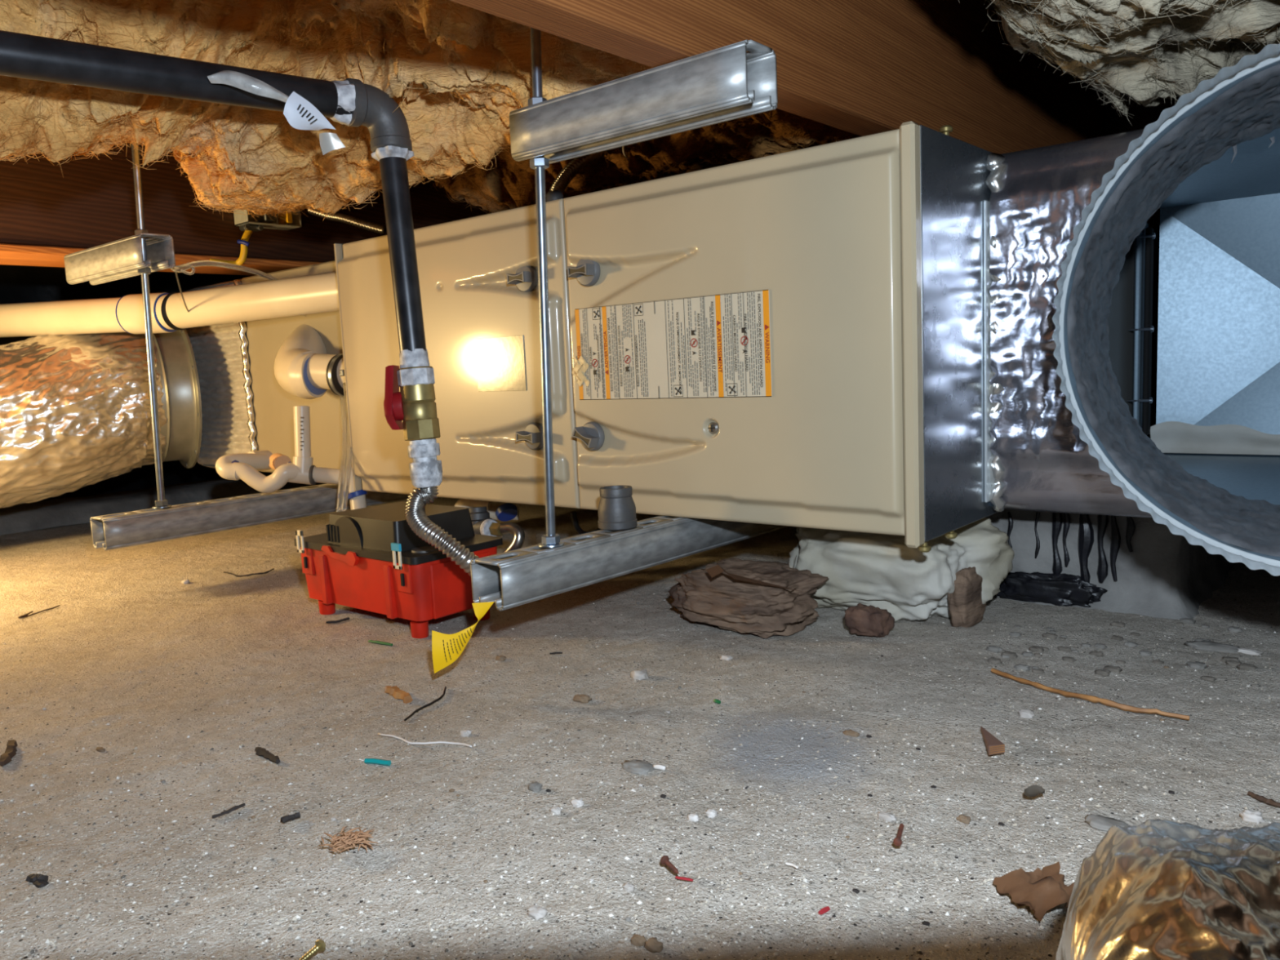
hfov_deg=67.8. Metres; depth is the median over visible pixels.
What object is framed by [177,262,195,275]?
hook
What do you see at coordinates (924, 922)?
crumb
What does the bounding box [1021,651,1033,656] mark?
chip
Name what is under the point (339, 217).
cable
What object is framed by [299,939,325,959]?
screw
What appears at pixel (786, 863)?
wire offcut
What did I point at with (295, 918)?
grains
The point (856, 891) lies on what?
crumb
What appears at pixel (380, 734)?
wire offcut
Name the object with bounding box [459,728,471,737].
stone
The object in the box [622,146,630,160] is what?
wire
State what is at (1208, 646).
stone
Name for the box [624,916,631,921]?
crumb
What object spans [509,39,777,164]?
channel
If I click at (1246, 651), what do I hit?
stone
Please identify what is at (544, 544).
washer
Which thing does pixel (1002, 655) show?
chip
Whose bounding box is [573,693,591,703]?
stone
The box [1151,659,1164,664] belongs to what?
chip
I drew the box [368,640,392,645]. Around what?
scrap
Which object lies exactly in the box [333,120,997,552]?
furnace
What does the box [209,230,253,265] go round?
cable
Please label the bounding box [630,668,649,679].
stone
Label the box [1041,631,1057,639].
chip
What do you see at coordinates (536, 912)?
stone
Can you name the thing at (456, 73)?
insulation batt
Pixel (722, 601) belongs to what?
rock
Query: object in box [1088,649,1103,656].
chip
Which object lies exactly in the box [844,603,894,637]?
stone
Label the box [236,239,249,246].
cable tie
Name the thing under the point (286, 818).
twig
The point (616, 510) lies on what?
coupling
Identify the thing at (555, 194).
connector
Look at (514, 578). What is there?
channel
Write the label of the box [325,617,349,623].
twig
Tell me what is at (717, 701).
scrap
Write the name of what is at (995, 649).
chip
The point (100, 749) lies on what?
stone
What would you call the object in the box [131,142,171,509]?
rod
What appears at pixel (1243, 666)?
chip
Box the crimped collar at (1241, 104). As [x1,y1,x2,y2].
[1052,44,1279,576]
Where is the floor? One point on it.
(42, 553)
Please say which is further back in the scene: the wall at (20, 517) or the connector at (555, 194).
the wall at (20, 517)
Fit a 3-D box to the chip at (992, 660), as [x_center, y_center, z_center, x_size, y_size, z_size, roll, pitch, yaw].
[0.325,0.166,0.874,0.013,0.005,0.009,3,9,40]
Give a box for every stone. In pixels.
[33,880,48,888]
[95,746,105,752]
[180,578,190,583]
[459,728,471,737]
[495,655,506,661]
[527,904,547,920]
[528,781,542,792]
[549,806,561,814]
[570,798,584,807]
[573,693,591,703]
[621,759,655,774]
[622,881,635,892]
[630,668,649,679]
[631,933,646,946]
[644,937,663,952]
[687,813,699,822]
[704,808,717,818]
[720,654,733,660]
[842,728,859,737]
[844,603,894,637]
[877,811,896,822]
[955,813,970,824]
[1018,708,1034,718]
[1024,784,1044,796]
[1084,813,1128,831]
[1183,640,1239,653]
[1237,647,1263,655]
[1239,808,1265,823]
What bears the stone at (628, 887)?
on the floor
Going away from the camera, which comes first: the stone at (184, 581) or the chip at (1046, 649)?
the chip at (1046, 649)
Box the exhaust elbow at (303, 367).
[274,324,345,399]
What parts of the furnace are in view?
burner door, knob, knob, knob, knob, blower door, panel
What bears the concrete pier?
on the floor
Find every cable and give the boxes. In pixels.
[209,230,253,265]
[307,205,386,234]
[549,150,608,193]
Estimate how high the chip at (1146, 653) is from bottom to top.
0.004 m
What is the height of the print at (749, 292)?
0.101 m
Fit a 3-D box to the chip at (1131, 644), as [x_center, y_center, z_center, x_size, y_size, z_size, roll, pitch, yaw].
[0.469,0.157,0.910,0.012,0.005,0.008,3,9,40]
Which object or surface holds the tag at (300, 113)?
attached to the gas pipe at (350, 102)
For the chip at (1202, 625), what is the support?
on the floor
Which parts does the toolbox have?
catch plate, lid, tank, motor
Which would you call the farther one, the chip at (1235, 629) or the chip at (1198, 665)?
the chip at (1235, 629)
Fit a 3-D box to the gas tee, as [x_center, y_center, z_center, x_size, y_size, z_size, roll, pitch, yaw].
[-0.196,0.074,1.281,0.099,0.074,0.036,3,9,40]
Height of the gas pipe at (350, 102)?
0.290 m
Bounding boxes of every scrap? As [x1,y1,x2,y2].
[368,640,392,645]
[653,764,666,770]
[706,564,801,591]
[713,698,720,703]
[817,906,830,915]
[946,566,986,627]
[992,862,1074,921]
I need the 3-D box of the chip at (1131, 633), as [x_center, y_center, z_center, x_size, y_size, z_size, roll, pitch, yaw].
[0.489,0.153,0.940,0.010,0.004,0.006,3,9,40]
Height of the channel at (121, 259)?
0.044 m
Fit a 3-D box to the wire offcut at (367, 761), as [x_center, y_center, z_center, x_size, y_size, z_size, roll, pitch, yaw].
[-0.196,0.210,0.711,0.021,0.004,0.004,0,7,18]
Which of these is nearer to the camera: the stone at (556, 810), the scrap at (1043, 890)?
the scrap at (1043, 890)
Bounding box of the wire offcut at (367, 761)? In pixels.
[364,758,391,765]
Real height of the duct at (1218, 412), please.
0.377 m
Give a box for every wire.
[175,265,206,325]
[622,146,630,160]
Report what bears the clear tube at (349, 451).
attached to the furnace
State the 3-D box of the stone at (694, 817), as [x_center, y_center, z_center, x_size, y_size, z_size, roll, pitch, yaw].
[0.034,0.211,0.596,0.008,0.005,0.007,3,9,40]
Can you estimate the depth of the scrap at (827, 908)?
0.49 m
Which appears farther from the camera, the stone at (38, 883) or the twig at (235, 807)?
the twig at (235, 807)
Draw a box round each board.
[0,243,323,275]
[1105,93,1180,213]
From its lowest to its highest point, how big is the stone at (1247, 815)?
0.008 m
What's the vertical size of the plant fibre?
0.008 m
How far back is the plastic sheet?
1.01 m
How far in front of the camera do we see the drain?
1.43 m
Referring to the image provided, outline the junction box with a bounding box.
[233,208,302,231]
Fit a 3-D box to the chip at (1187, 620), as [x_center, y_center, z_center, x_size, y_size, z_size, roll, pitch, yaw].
[0.560,0.144,0.974,0.015,0.006,0.010,3,9,40]
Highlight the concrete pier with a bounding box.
[985,509,1238,619]
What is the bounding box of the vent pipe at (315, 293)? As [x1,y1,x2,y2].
[0,271,339,337]
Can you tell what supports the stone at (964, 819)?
on the floor
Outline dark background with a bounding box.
[0,264,272,504]
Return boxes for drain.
[215,405,367,510]
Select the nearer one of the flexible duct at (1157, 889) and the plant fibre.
the flexible duct at (1157, 889)
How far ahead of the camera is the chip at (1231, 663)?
0.84 m
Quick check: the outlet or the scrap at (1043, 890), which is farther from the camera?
the outlet
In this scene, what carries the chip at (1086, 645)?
on the floor
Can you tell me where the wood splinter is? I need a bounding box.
[384,685,413,703]
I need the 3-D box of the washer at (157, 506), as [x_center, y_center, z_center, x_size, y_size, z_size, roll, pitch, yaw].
[-0.683,0.038,1.360,0.025,0.002,0.025,-4,7,-11]
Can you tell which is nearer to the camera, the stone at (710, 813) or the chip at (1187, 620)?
the stone at (710, 813)
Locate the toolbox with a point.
(369, 558)
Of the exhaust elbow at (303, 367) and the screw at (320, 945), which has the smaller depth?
the screw at (320, 945)
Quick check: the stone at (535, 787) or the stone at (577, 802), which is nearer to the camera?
the stone at (577, 802)
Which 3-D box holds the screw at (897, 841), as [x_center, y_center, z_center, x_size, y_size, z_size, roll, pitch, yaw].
[0.152,0.207,0.560,0.005,0.006,0.028,0,7,18]
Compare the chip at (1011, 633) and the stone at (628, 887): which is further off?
the chip at (1011, 633)
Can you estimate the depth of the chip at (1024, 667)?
0.85 m
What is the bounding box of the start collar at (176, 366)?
[145,328,201,468]
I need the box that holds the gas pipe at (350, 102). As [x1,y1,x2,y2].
[0,30,430,368]
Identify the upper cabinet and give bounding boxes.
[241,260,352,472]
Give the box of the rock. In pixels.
[667,558,828,638]
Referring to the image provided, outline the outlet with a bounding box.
[247,449,291,471]
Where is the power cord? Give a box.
[569,511,600,534]
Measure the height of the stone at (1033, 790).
0.005 m
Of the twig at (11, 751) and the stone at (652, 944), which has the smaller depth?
the stone at (652, 944)
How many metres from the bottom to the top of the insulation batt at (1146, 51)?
0.335 m
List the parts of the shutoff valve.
lever handle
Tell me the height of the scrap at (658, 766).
0.004 m
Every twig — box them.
[0,739,17,766]
[17,604,60,618]
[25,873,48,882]
[212,803,245,818]
[223,568,274,577]
[254,746,279,764]
[280,811,300,822]
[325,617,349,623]
[550,652,562,654]
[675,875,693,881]
[1247,791,1279,807]
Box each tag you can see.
[207,70,345,155]
[431,601,493,673]
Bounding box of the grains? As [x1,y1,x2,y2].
[0,551,1279,959]
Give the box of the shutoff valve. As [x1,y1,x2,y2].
[383,364,440,440]
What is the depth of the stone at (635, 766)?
0.67 m
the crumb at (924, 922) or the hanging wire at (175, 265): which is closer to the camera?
the crumb at (924, 922)
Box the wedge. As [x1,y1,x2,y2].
[980,725,1004,755]
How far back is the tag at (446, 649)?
0.85 m
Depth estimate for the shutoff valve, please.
0.97 m
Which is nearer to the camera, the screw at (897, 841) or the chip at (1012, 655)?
the screw at (897, 841)
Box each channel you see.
[63,232,175,284]
[90,483,409,551]
[470,515,787,610]
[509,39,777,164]
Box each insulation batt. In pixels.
[0,0,653,219]
[431,108,862,213]
[958,0,1279,124]
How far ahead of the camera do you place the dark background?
2.45 m
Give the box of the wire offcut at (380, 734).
[377,733,472,747]
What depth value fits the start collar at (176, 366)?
1.79 m
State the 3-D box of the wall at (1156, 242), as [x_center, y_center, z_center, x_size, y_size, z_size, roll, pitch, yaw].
[0.929,-0.518,3.182,6.200,0.850,0.100,3,9,40]
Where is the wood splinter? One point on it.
(395, 691)
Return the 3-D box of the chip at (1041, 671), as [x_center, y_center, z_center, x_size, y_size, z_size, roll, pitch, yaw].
[0.353,0.170,0.845,0.012,0.005,0.008,3,9,40]
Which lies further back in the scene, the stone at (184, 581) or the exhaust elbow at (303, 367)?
the exhaust elbow at (303, 367)
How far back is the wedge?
0.67 m
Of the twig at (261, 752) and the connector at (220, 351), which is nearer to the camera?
the twig at (261, 752)
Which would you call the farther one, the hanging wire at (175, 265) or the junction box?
the junction box
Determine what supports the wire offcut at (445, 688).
on the floor
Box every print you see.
[297,103,317,124]
[582,292,759,397]
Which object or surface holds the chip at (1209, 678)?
on the floor
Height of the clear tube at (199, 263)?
0.379 m
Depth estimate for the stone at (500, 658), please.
0.94 m
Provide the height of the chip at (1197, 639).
0.006 m
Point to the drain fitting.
(505, 512)
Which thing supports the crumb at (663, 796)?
on the floor
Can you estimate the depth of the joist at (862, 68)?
0.96 m
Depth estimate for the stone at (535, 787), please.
0.65 m
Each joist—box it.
[0,139,491,262]
[449,0,1159,234]
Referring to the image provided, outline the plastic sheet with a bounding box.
[788,517,1014,621]
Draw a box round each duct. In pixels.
[0,332,166,508]
[983,128,1279,517]
[1055,818,1279,959]
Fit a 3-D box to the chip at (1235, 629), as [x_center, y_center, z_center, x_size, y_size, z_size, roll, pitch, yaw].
[0.588,0.148,0.941,0.013,0.006,0.010,3,9,40]
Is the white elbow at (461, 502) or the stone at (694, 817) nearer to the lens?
the stone at (694, 817)
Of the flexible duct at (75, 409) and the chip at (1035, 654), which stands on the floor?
the chip at (1035, 654)
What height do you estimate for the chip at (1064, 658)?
0.004 m
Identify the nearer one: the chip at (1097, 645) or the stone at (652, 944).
the stone at (652, 944)
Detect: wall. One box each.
[0,473,325,535]
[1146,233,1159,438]
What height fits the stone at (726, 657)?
0.005 m
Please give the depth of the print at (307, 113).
0.86 m
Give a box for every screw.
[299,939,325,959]
[660,855,679,874]
[893,823,904,846]
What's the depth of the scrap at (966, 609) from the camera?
0.99 m
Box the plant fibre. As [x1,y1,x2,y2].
[319,826,377,853]
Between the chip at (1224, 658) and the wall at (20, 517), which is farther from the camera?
the wall at (20, 517)
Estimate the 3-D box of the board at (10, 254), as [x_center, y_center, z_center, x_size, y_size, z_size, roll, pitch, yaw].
[-0.786,-0.413,1.844,0.172,0.012,4.050,3,9,40]
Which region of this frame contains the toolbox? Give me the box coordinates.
[293,502,502,638]
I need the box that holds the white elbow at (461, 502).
[453,498,491,511]
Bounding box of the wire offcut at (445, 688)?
[404,686,446,720]
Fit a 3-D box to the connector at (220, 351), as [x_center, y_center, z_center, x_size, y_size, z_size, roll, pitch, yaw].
[-0.676,-0.232,2.068,0.258,0.378,0.514,3,9,40]
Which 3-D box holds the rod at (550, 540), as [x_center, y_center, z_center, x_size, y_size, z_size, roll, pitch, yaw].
[-0.092,-0.184,0.886,0.040,0.589,0.025,3,9,40]
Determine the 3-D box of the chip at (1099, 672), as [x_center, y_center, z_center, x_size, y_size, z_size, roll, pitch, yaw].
[0.406,0.170,0.837,0.012,0.006,0.010,3,9,40]
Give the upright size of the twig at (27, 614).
0.004 m
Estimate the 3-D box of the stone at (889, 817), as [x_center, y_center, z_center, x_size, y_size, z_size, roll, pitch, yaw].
[0.153,0.210,0.593,0.013,0.005,0.006,3,9,40]
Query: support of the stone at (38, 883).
on the floor
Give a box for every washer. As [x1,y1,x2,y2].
[151,504,171,508]
[537,541,564,547]
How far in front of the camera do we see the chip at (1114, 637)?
0.93 m
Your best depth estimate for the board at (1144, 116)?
1.56 m
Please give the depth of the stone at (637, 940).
0.47 m
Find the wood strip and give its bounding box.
[991,667,1189,719]
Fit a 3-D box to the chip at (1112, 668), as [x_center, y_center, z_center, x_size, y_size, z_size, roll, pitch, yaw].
[0.419,0.168,0.845,0.015,0.006,0.011,3,9,40]
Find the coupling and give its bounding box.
[597,484,637,530]
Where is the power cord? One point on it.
(573, 514)
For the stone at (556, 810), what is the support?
on the floor
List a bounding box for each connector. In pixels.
[184,279,260,471]
[404,438,479,576]
[546,190,563,201]
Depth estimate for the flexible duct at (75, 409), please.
1.69 m
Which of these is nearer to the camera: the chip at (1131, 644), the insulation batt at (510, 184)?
the chip at (1131, 644)
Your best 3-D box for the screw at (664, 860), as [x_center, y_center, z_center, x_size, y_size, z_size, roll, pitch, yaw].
[0.017,0.216,0.534,0.006,0.006,0.016,-6,8,-24]
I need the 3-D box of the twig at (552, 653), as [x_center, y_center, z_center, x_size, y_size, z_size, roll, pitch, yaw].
[-0.084,0.173,0.955,0.013,0.002,0.002,-3,7,-1]
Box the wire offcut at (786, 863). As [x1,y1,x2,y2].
[785,862,798,868]
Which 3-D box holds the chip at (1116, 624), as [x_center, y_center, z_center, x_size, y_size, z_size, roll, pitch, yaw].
[0.486,0.147,0.969,0.014,0.006,0.010,3,9,40]
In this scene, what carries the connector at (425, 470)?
attached to the shutoff valve
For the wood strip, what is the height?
0.007 m
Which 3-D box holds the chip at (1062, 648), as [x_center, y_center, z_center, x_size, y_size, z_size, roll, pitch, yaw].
[0.402,0.160,0.902,0.012,0.005,0.008,3,9,40]
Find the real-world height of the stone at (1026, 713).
0.008 m
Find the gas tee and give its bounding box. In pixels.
[468,506,524,552]
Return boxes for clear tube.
[170,260,346,512]
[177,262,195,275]
[340,382,352,511]
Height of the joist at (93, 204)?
0.283 m
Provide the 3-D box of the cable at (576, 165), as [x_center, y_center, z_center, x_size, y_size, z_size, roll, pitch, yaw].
[-0.075,-0.403,1.236,0.021,0.092,0.127,3,9,38]
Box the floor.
[0,497,1279,959]
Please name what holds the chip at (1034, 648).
on the floor
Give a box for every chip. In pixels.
[986,645,1002,653]
[986,657,1001,663]
[1000,651,1017,658]
[1001,654,1009,657]
[1008,631,1022,636]
[1013,663,1030,671]
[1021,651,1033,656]
[1028,645,1044,653]
[1031,668,1044,674]
[1034,653,1042,657]
[1040,646,1048,651]
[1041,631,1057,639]
[1045,626,1054,630]
[1057,645,1071,651]
[1062,656,1075,662]
[1080,643,1091,647]
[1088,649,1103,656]
[1093,643,1107,648]
[1094,669,1110,676]
[1103,665,1122,672]
[1109,621,1125,627]
[1111,635,1124,640]
[1124,641,1137,647]
[1130,632,1140,635]
[1138,650,1151,656]
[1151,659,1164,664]
[1179,617,1195,623]
[1186,661,1207,669]
[1194,638,1210,641]
[1200,675,1216,681]
[1201,624,1209,627]
[1221,656,1239,662]
[1225,660,1242,666]
[1227,626,1242,632]
[1236,662,1257,670]
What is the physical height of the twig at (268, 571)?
0.005 m
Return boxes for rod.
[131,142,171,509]
[527,26,564,548]
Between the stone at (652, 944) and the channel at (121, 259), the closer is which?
the stone at (652, 944)
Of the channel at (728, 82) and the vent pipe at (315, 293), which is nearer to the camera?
the channel at (728, 82)
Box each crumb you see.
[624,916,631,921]
[660,794,666,798]
[852,888,859,893]
[921,920,929,925]
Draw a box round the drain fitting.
[488,502,519,521]
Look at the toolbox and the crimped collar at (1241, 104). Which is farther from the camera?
the toolbox
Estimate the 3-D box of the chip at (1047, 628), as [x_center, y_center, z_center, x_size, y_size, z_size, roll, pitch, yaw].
[0.417,0.152,0.968,0.009,0.004,0.006,3,9,40]
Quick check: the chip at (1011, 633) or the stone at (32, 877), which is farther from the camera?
the chip at (1011, 633)

